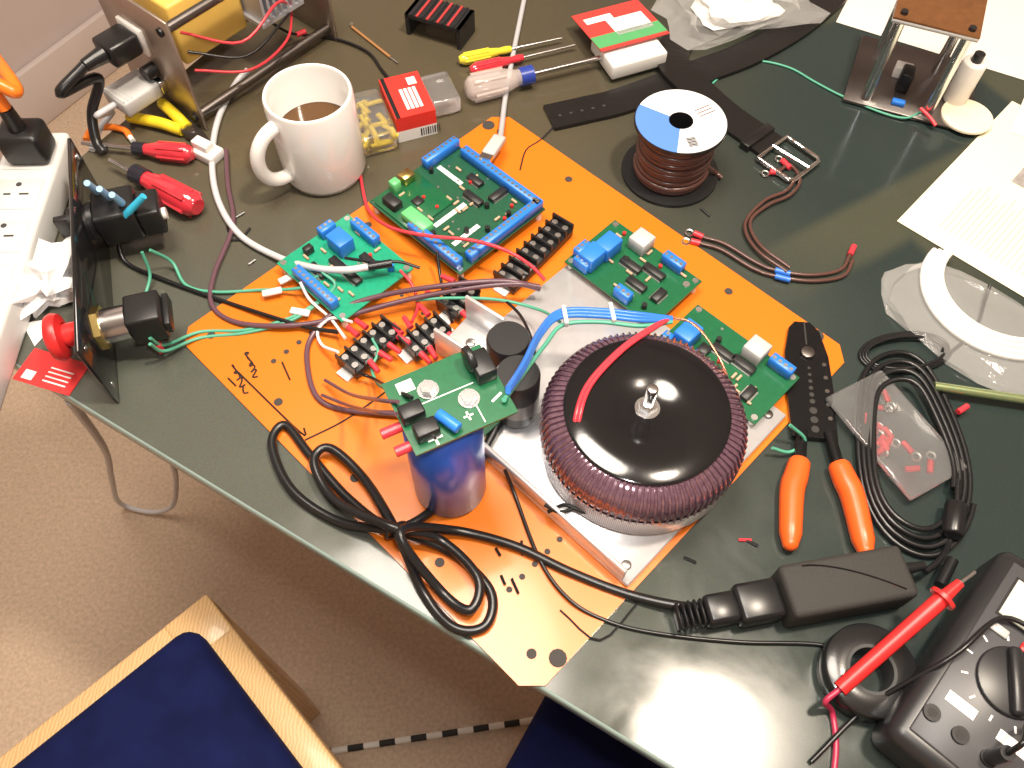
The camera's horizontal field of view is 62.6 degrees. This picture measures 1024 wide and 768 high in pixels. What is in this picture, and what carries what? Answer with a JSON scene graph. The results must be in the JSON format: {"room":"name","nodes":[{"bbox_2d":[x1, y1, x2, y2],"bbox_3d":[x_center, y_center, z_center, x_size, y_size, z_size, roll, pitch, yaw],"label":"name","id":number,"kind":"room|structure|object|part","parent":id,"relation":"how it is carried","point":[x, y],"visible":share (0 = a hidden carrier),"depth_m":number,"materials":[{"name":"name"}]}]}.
{"room":"electronics workshop","nodes":[
{"label":"electronics workshop","id":0,"kind":"room"},
{"bbox_2d":[0,0,101,77],"bbox_3d":[-1.181,-1.078,0.696,0.100,2.500,4.200,27,63,15],"label":"wall","id":1,"kind":"structure","parent":0,"point":[28,28],"depth_m":1.74,"materials":[{"name":"paint"}]},
{"bbox_2d":[0,9,117,160],"bbox_3d":[-1.140,-0.442,1.697,0.016,0.130,4.200,27,63,15],"label":"baseboard","id":2,"kind":"structure","parent":1,"relation":"attached to","point":[39,78],"depth_m":1.81,"materials":[{"name":"paint"}]},
{"bbox_2d":[0,55,544,767],"bbox_3d":[0.495,0.435,1.271,3.820,0.020,4.200,27,63,15],"label":"floor","id":3,"kind":"structure","parent":0,"point":[87,579],"depth_m":1.31,"materials":[{"name":"beige carpet"}]},
{"bbox_2d":[0,595,344,767],"bbox_3d":[-0.317,0.478,0.664,0.460,0.965,0.460,-39,67,-21],"label":"dining chair","id":4,"kind":"object","parent":3,"relation":"on","point":[200,692],"visible":1,"depth_m":0.77,"materials":[{"name":"blue fabric"}]},
{"bbox_2d":[330,717,532,753],"bbox_3d":[-0.134,0.507,1.206,0.337,0.009,0.009,-7,59,-5],"label":"cable","id":5,"kind":"object","parent":3,"relation":"on","point":[518,722],"visible":0.87,"depth_m":1.20,"materials":[{"name":"plastic"}]},
{"bbox_2d":[14,0,1023,767],"bbox_3d":[0.492,0.104,1.016,1.685,0.760,1.044,27,63,15],"label":"glass table","id":6,"kind":"object","parent":3,"relation":"on","point":[674,702],"depth_m":0.68,"materials":[{"name":"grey glass"}]},
{"bbox_2d":[0,54,70,409],"bbox_3d":[-0.445,-0.199,0.702,0.122,0.114,0.520,-14,60,-8],"label":"power strip","id":7,"kind":"object","parent":6,"relation":"on","point":[34,177],"visible":0.98,"depth_m":0.70,"materials":[{"name":"white plastic"}]},
{"bbox_2d":[12,236,72,345],"bbox_3d":[-0.375,-0.082,0.676,0.052,0.040,0.098,1,59,0],"label":"crumpled tissue","id":8,"kind":"object","parent":6,"relation":"on","point":[47,279],"visible":0.78,"depth_m":0.67,"materials":[{"name":"paper"}]},
{"bbox_2d":[12,348,87,395],"bbox_3d":[-0.358,-0.010,0.655,0.050,0.001,0.030,15,60,9],"label":"tag","id":9,"kind":"object","parent":6,"relation":"on","point":[40,369],"visible":0.94,"depth_m":0.66,"materials":[{"name":"red paper"}]},
{"bbox_2d":[41,138,174,402],"bbox_3d":[-0.318,-0.097,0.664,0.092,0.076,0.217,-12,60,-8],"label":"control panel","id":10,"kind":"object","parent":6,"relation":"on","point":[97,218],"visible":1,"depth_m":0.64,"materials":[{"name":"metal"}]},
{"bbox_2d":[65,400,178,514],"bbox_3d":[-0.471,0.084,1.039,0.353,0.718,0.078,32,64,17],"label":"hanging cable","id":11,"kind":"object","parent":6,"relation":"hanging from","point":[81,415],"visible":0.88,"depth_m":1.13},
{"bbox_2d":[81,140,194,163],"bbox_3d":[-0.342,-0.215,0.769,0.105,0.017,0.019,6,59,3],"label":"screwdriver","id":12,"kind":"object","parent":6,"relation":"on","point":[168,151],"visible":1,"depth_m":0.76,"materials":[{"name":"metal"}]},
{"bbox_2d":[108,158,203,217],"bbox_3d":[-0.317,-0.177,0.743,0.106,0.024,0.027,28,63,15],"label":"screwdriver","id":13,"kind":"object","parent":6,"relation":"on","point":[174,194],"visible":0.93,"depth_m":0.73,"materials":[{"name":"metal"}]},
{"bbox_2d":[125,98,209,140],"bbox_3d":[-0.316,-0.249,0.791,0.095,0.015,0.034,19,61,11],"label":"pliers","id":14,"kind":"object","parent":6,"relation":"on","point":[180,125],"visible":0.91,"depth_m":0.78,"materials":[{"name":"metal"}]},
{"bbox_2d":[54,0,337,154],"bbox_3d":[-0.288,-0.338,0.786,0.219,0.115,0.240,1,59,0],"label":"chassis","id":15,"kind":"object","parent":6,"relation":"on","point":[153,37],"depth_m":0.77,"materials":[{"name":"silver metal"}]},
{"bbox_2d":[191,135,223,164],"bbox_3d":[-0.279,-0.214,0.769,0.025,0.017,0.018,28,63,15],"label":"housing","id":16,"kind":"object","parent":6,"relation":"on","point":[205,151],"visible":1,"depth_m":0.77,"materials":[{"name":"white plastic"}]},
{"bbox_2d":[209,68,392,273],"bbox_3d":[-0.217,-0.180,0.741,0.096,0.031,0.308,-28,63,-16],"label":"cable","id":17,"kind":"object","parent":6,"relation":"on","point":[382,264],"visible":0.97,"depth_m":0.72,"materials":[{"name":"white plastic"}]},
{"bbox_2d":[250,63,365,195],"bbox_3d":[-0.175,-0.213,0.730,0.086,0.086,0.088,1,59,0],"label":"coffee mug","id":18,"kind":"object","parent":6,"relation":"on","point":[310,109],"visible":1,"depth_m":0.72,"materials":[{"name":"white ceramic"}]},
{"bbox_2d":[271,23,388,77],"bbox_3d":[-0.168,-0.341,0.827,0.118,0.050,0.052,12,60,6],"label":"lead","id":19,"kind":"object","parent":6,"relation":"on","point":[303,33],"visible":0.88,"depth_m":0.85,"materials":[{"name":"red plastic"}]},
{"bbox_2d":[349,22,398,63],"bbox_3d":[-0.141,-0.347,0.858,0.005,0.004,0.080,-36,66,-20],"label":"rod","id":20,"kind":"object","parent":6,"relation":"on","point":[351,24],"visible":1,"depth_m":0.86,"materials":[{"name":"orange metal"}]},
{"bbox_2d":[354,71,460,156],"bbox_3d":[-0.105,-0.257,0.791,0.121,0.030,0.068,-21,61,-12],"label":"box","id":21,"kind":"object","parent":6,"relation":"on","point":[408,106],"visible":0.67,"depth_m":0.78,"materials":[{"name":"red plastic"}]},
{"bbox_2d":[404,0,474,50],"bbox_3d":[-0.073,-0.370,0.860,0.062,0.025,0.034,21,61,12],"label":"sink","id":22,"kind":"object","parent":6,"relation":"on","point":[460,20],"visible":1,"depth_m":0.85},
{"bbox_2d":[226,207,757,593],"bbox_3d":[0.001,0.004,0.648,0.503,0.004,0.380,1,59,0],"label":"wire","id":23,"kind":"object","parent":6,"relation":"on","point":[750,541],"visible":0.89,"depth_m":0.59,"materials":[{"name":"black rubber"}]},
{"bbox_2d":[479,0,525,161],"bbox_3d":[0.003,-0.324,0.832,0.019,0.027,0.317,8,59,4],"label":"cable","id":24,"kind":"object","parent":6,"relation":"on","point":[496,142],"visible":1,"depth_m":0.80,"materials":[{"name":"grey plastic"}]},
{"bbox_2d":[458,37,561,64],"bbox_3d":[-0.001,-0.338,0.848,0.109,0.011,0.012,-16,60,-10],"label":"screwdriver","id":25,"kind":"object","parent":6,"relation":"on","point":[469,57],"visible":1,"depth_m":0.84,"materials":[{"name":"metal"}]},
{"bbox_2d":[185,117,843,685],"bbox_3d":[0.012,-0.039,0.666,0.404,0.018,0.390,40,67,21],"label":"plate","id":26,"kind":"object","parent":6,"relation":"on","point":[535,631],"depth_m":0.66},
{"bbox_2d":[277,214,413,327],"bbox_3d":[-0.138,-0.098,0.693,0.084,0.028,0.076,40,67,21],"label":"circuit board","id":27,"kind":"object","parent":26,"relation":"on","point":[349,236],"visible":0.98,"depth_m":0.69,"materials":[{"name":"green plastic"}]},
{"bbox_2d":[379,344,517,517],"bbox_3d":[-0.044,0.038,0.540,0.076,0.151,0.057,-23,62,-14],"label":"capacitor","id":28,"kind":"object","parent":26,"relation":"on","point":[456,396],"visible":0.99,"depth_m":0.49,"materials":[{"name":"blue plastic"}]},
{"bbox_3d":[-0.035,-0.066,0.681,0.239,0.016,0.069,-31,64,-17],"label":"terminal strip","id":29,"kind":"part","parent":26,"relation":"part of","materials":[{"name":"black plastic"}]},
{"bbox_2d":[369,136,544,280],"bbox_3d":[-0.048,-0.155,0.729,0.114,0.024,0.102,40,67,21],"label":"circuit board","id":30,"kind":"object","parent":26,"relation":"on","point":[456,192],"visible":0.98,"depth_m":0.73,"materials":[{"name":"green plastic"}]},
{"bbox_2d":[117,148,806,453],"bbox_3d":[-0.083,-0.060,0.606,0.563,0.140,0.265,36,65,19],"label":"wires","id":31,"kind":"object","parent":26,"relation":"on","point":[476,284],"visible":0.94,"depth_m":0.67,"materials":[{"name":"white plastic"}]},
{"bbox_2d":[267,421,697,635],"bbox_3d":[-0.023,0.082,0.580,0.315,0.041,0.174,1,59,0],"label":"cable","id":32,"kind":"object","parent":26,"relation":"on","point":[415,529],"visible":0.91,"depth_m":0.57,"materials":[{"name":"black plastic"}]},
{"bbox_2d":[564,220,701,323],"bbox_3d":[0.099,-0.094,0.692,0.094,0.028,0.064,40,67,21],"label":"circuit board","id":33,"kind":"object","parent":26,"relation":"on","point":[624,264],"visible":0.97,"depth_m":0.69,"materials":[{"name":"green plastic"}]},
{"bbox_2d":[484,265,785,586],"bbox_3d":[0.065,0.011,0.632,0.215,0.021,0.184,40,67,21],"label":"mounting plate","id":34,"kind":"object","parent":26,"relation":"on","point":[625,556],"visible":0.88,"depth_m":0.62,"materials":[{"name":"metal"}]},
{"bbox_2d":[433,295,540,437],"bbox_3d":[-0.019,-0.011,0.616,0.095,0.060,0.066,40,67,21],"label":"capacitors","id":35,"kind":"object","parent":34,"relation":"on","point":[506,343],"visible":0.59,"depth_m":0.60,"materials":[{"name":"black metal"}]},
{"bbox_2d":[501,302,747,534],"bbox_3d":[0.085,0.007,0.564,0.156,0.133,0.156,13,60,7],"label":"transformer","id":36,"kind":"object","parent":34,"relation":"on","point":[642,433],"visible":1,"depth_m":0.56,"materials":[{"name":"black metal"}]},
{"bbox_2d":[503,469,823,646],"bbox_3d":[0.093,0.140,0.557,0.258,0.020,0.060,26,62,14],"label":"wire","id":37,"kind":"object","parent":26,"relation":"on","point":[720,640],"visible":1,"depth_m":0.55,"materials":[{"name":"rubber"}]},
{"bbox_2d":[662,305,799,424],"bbox_3d":[0.164,-0.018,0.647,0.098,0.028,0.058,40,67,21],"label":"circuit board","id":38,"kind":"object","parent":26,"relation":"on","point":[760,379],"visible":0.74,"depth_m":0.64,"materials":[{"name":"green plastic"}]},
{"bbox_2d":[469,44,574,74],"bbox_3d":[0.012,-0.325,0.840,0.112,0.011,0.013,-15,60,-9],"label":"screwdriver","id":39,"kind":"object","parent":6,"relation":"on","point":[492,64],"visible":1,"depth_m":0.83,"materials":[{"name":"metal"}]},
{"bbox_2d":[517,55,600,86],"bbox_3d":[0.021,-0.302,0.820,0.140,0.025,0.028,-17,61,-11],"label":"screwdriver","id":40,"kind":"object","parent":6,"relation":"on","point":[526,75],"visible":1,"depth_m":0.82,"materials":[{"name":"metal"}]},
{"bbox_2d":[571,0,669,78],"bbox_3d":[0.112,-0.350,0.847,0.075,0.020,0.090,-19,61,-12],"label":"package","id":41,"kind":"object","parent":6,"relation":"on","point":[624,35],"visible":1,"depth_m":0.83,"materials":[{"name":"white plastic"}]},
{"bbox_2d":[621,89,727,207],"bbox_3d":[0.146,-0.210,0.745,0.092,0.060,0.088,1,59,0],"label":"spool","id":42,"kind":"object","parent":6,"relation":"on","point":[671,163],"visible":1,"depth_m":0.73,"materials":[{"name":"black plastic"}]},
{"bbox_2d":[543,0,846,181],"bbox_3d":[0.268,-0.325,0.845,0.466,0.010,0.229,-39,67,-21],"label":"belt","id":43,"kind":"object","parent":6,"relation":"on","point":[698,75],"visible":0.91,"depth_m":0.83,"materials":[{"name":"black leather"}]},
{"bbox_2d":[691,0,784,29],"bbox_3d":[0.234,-0.402,0.866,0.172,0.034,0.105,-16,60,-10],"label":"tissue paper","id":44,"kind":"object","parent":6,"relation":"on","point":[713,14],"visible":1,"depth_m":0.86,"materials":[{"name":"white paper"}]},
{"bbox_2d":[681,156,856,282],"bbox_3d":[0.238,-0.132,0.729,0.147,0.006,0.127,-40,67,-21],"label":"wire","id":45,"kind":"object","parent":6,"relation":"on","point":[782,274],"visible":1,"depth_m":0.72,"materials":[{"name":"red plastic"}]},
{"bbox_2d":[672,546,926,631],"bbox_3d":[0.192,0.138,0.554,0.173,0.031,0.035,-9,59,-6],"label":"power adapter","id":46,"kind":"object","parent":6,"relation":"on","point":[880,579],"visible":1,"depth_m":0.54,"materials":[{"name":"black plastic"}]},
{"bbox_2d":[779,321,874,551],"bbox_3d":[0.219,0.034,0.626,0.066,0.018,0.198,1,59,0],"label":"tool","id":47,"kind":"object","parent":6,"relation":"on","point":[809,411],"visible":0.97,"depth_m":0.62,"materials":[{"name":"metal"}]},
{"bbox_2d":[712,0,992,134],"bbox_3d":[0.341,-0.335,0.799,0.265,0.099,0.120,15,60,8],"label":"stand","id":48,"kind":"object","parent":6,"relation":"on","point":[906,82],"visible":1,"depth_m":0.80,"materials":[{"name":"dark steel"},{"name":"brown wood"},{"name":"bright steel"}]},
{"bbox_2d":[816,623,916,723],"bbox_3d":[0.225,0.183,0.534,0.058,0.019,0.058,1,59,0],"label":"tape roll","id":49,"kind":"object","parent":6,"relation":"on","point":[834,657],"visible":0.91,"depth_m":0.53,"materials":[{"name":"black plastic"}]},
{"bbox_2d":[825,370,969,500],"bbox_3d":[0.300,0.029,0.629,0.093,0.006,0.095,-24,62,-14],"label":"bag","id":50,"kind":"object","parent":6,"relation":"on","point":[910,451],"visible":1,"depth_m":0.62,"materials":[{"name":"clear plastic"}]},
{"bbox_2d":[822,570,976,767],"bbox_3d":[0.229,0.171,0.519,0.034,0.056,0.155,35,65,19],"label":"probe","id":51,"kind":"object","parent":6,"relation":"on","point":[939,600],"visible":1,"depth_m":0.51,"materials":[{"name":"plastic"}]},
{"bbox_2d":[809,552,1023,767],"bbox_3d":[0.286,0.186,0.497,0.196,0.079,0.096,-37,66,-20],"label":"multimeter","id":52,"kind":"object","parent":6,"relation":"on","point":[962,705],"visible":1,"depth_m":0.50,"materials":[{"name":"grey plastic"}]},
{"bbox_3d":[0.307,0.017,0.634,0.095,0.019,0.278,17,60,9],"label":"cable coil","id":53,"kind":"part","parent":6,"relation":"part of","materials":[{"name":"black rubber"}]},
{"bbox_2d":[836,0,1023,296],"bbox_3d":[0.522,-0.252,0.807,0.488,0.001,0.532,27,63,15],"label":"paper sheets","id":54,"kind":"object","parent":6,"relation":"on","point":[974,210],"visible":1,"depth_m":0.77,"materials":[{"name":"white paper"}]},
{"bbox_3d":[0.373,-0.049,0.677,0.162,0.014,0.096,40,67,21],"label":"bagged cable coil","id":55,"kind":"part","parent":6,"relation":"part of","materials":[{"name":"white plastic"}]},
{"bbox_2d":[933,382,1023,403],"bbox_3d":[0.368,0.009,0.639,0.093,0.007,0.007,9,59,5],"label":"pencil","id":56,"kind":"object","parent":6,"relation":"on","point":[941,387],"visible":1,"depth_m":0.64,"materials":[{"name":"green wood"}]},
{"bbox_2d":[506,696,661,767],"bbox_3d":[0.146,0.513,0.647,0.464,0.965,0.464,27,63,15],"label":"dining chair","id":57,"kind":"object","parent":3,"relation":"on","point":[555,737],"visible":0.16,"depth_m":0.74,"materials":[{"name":"blue fabric"}]}
]}

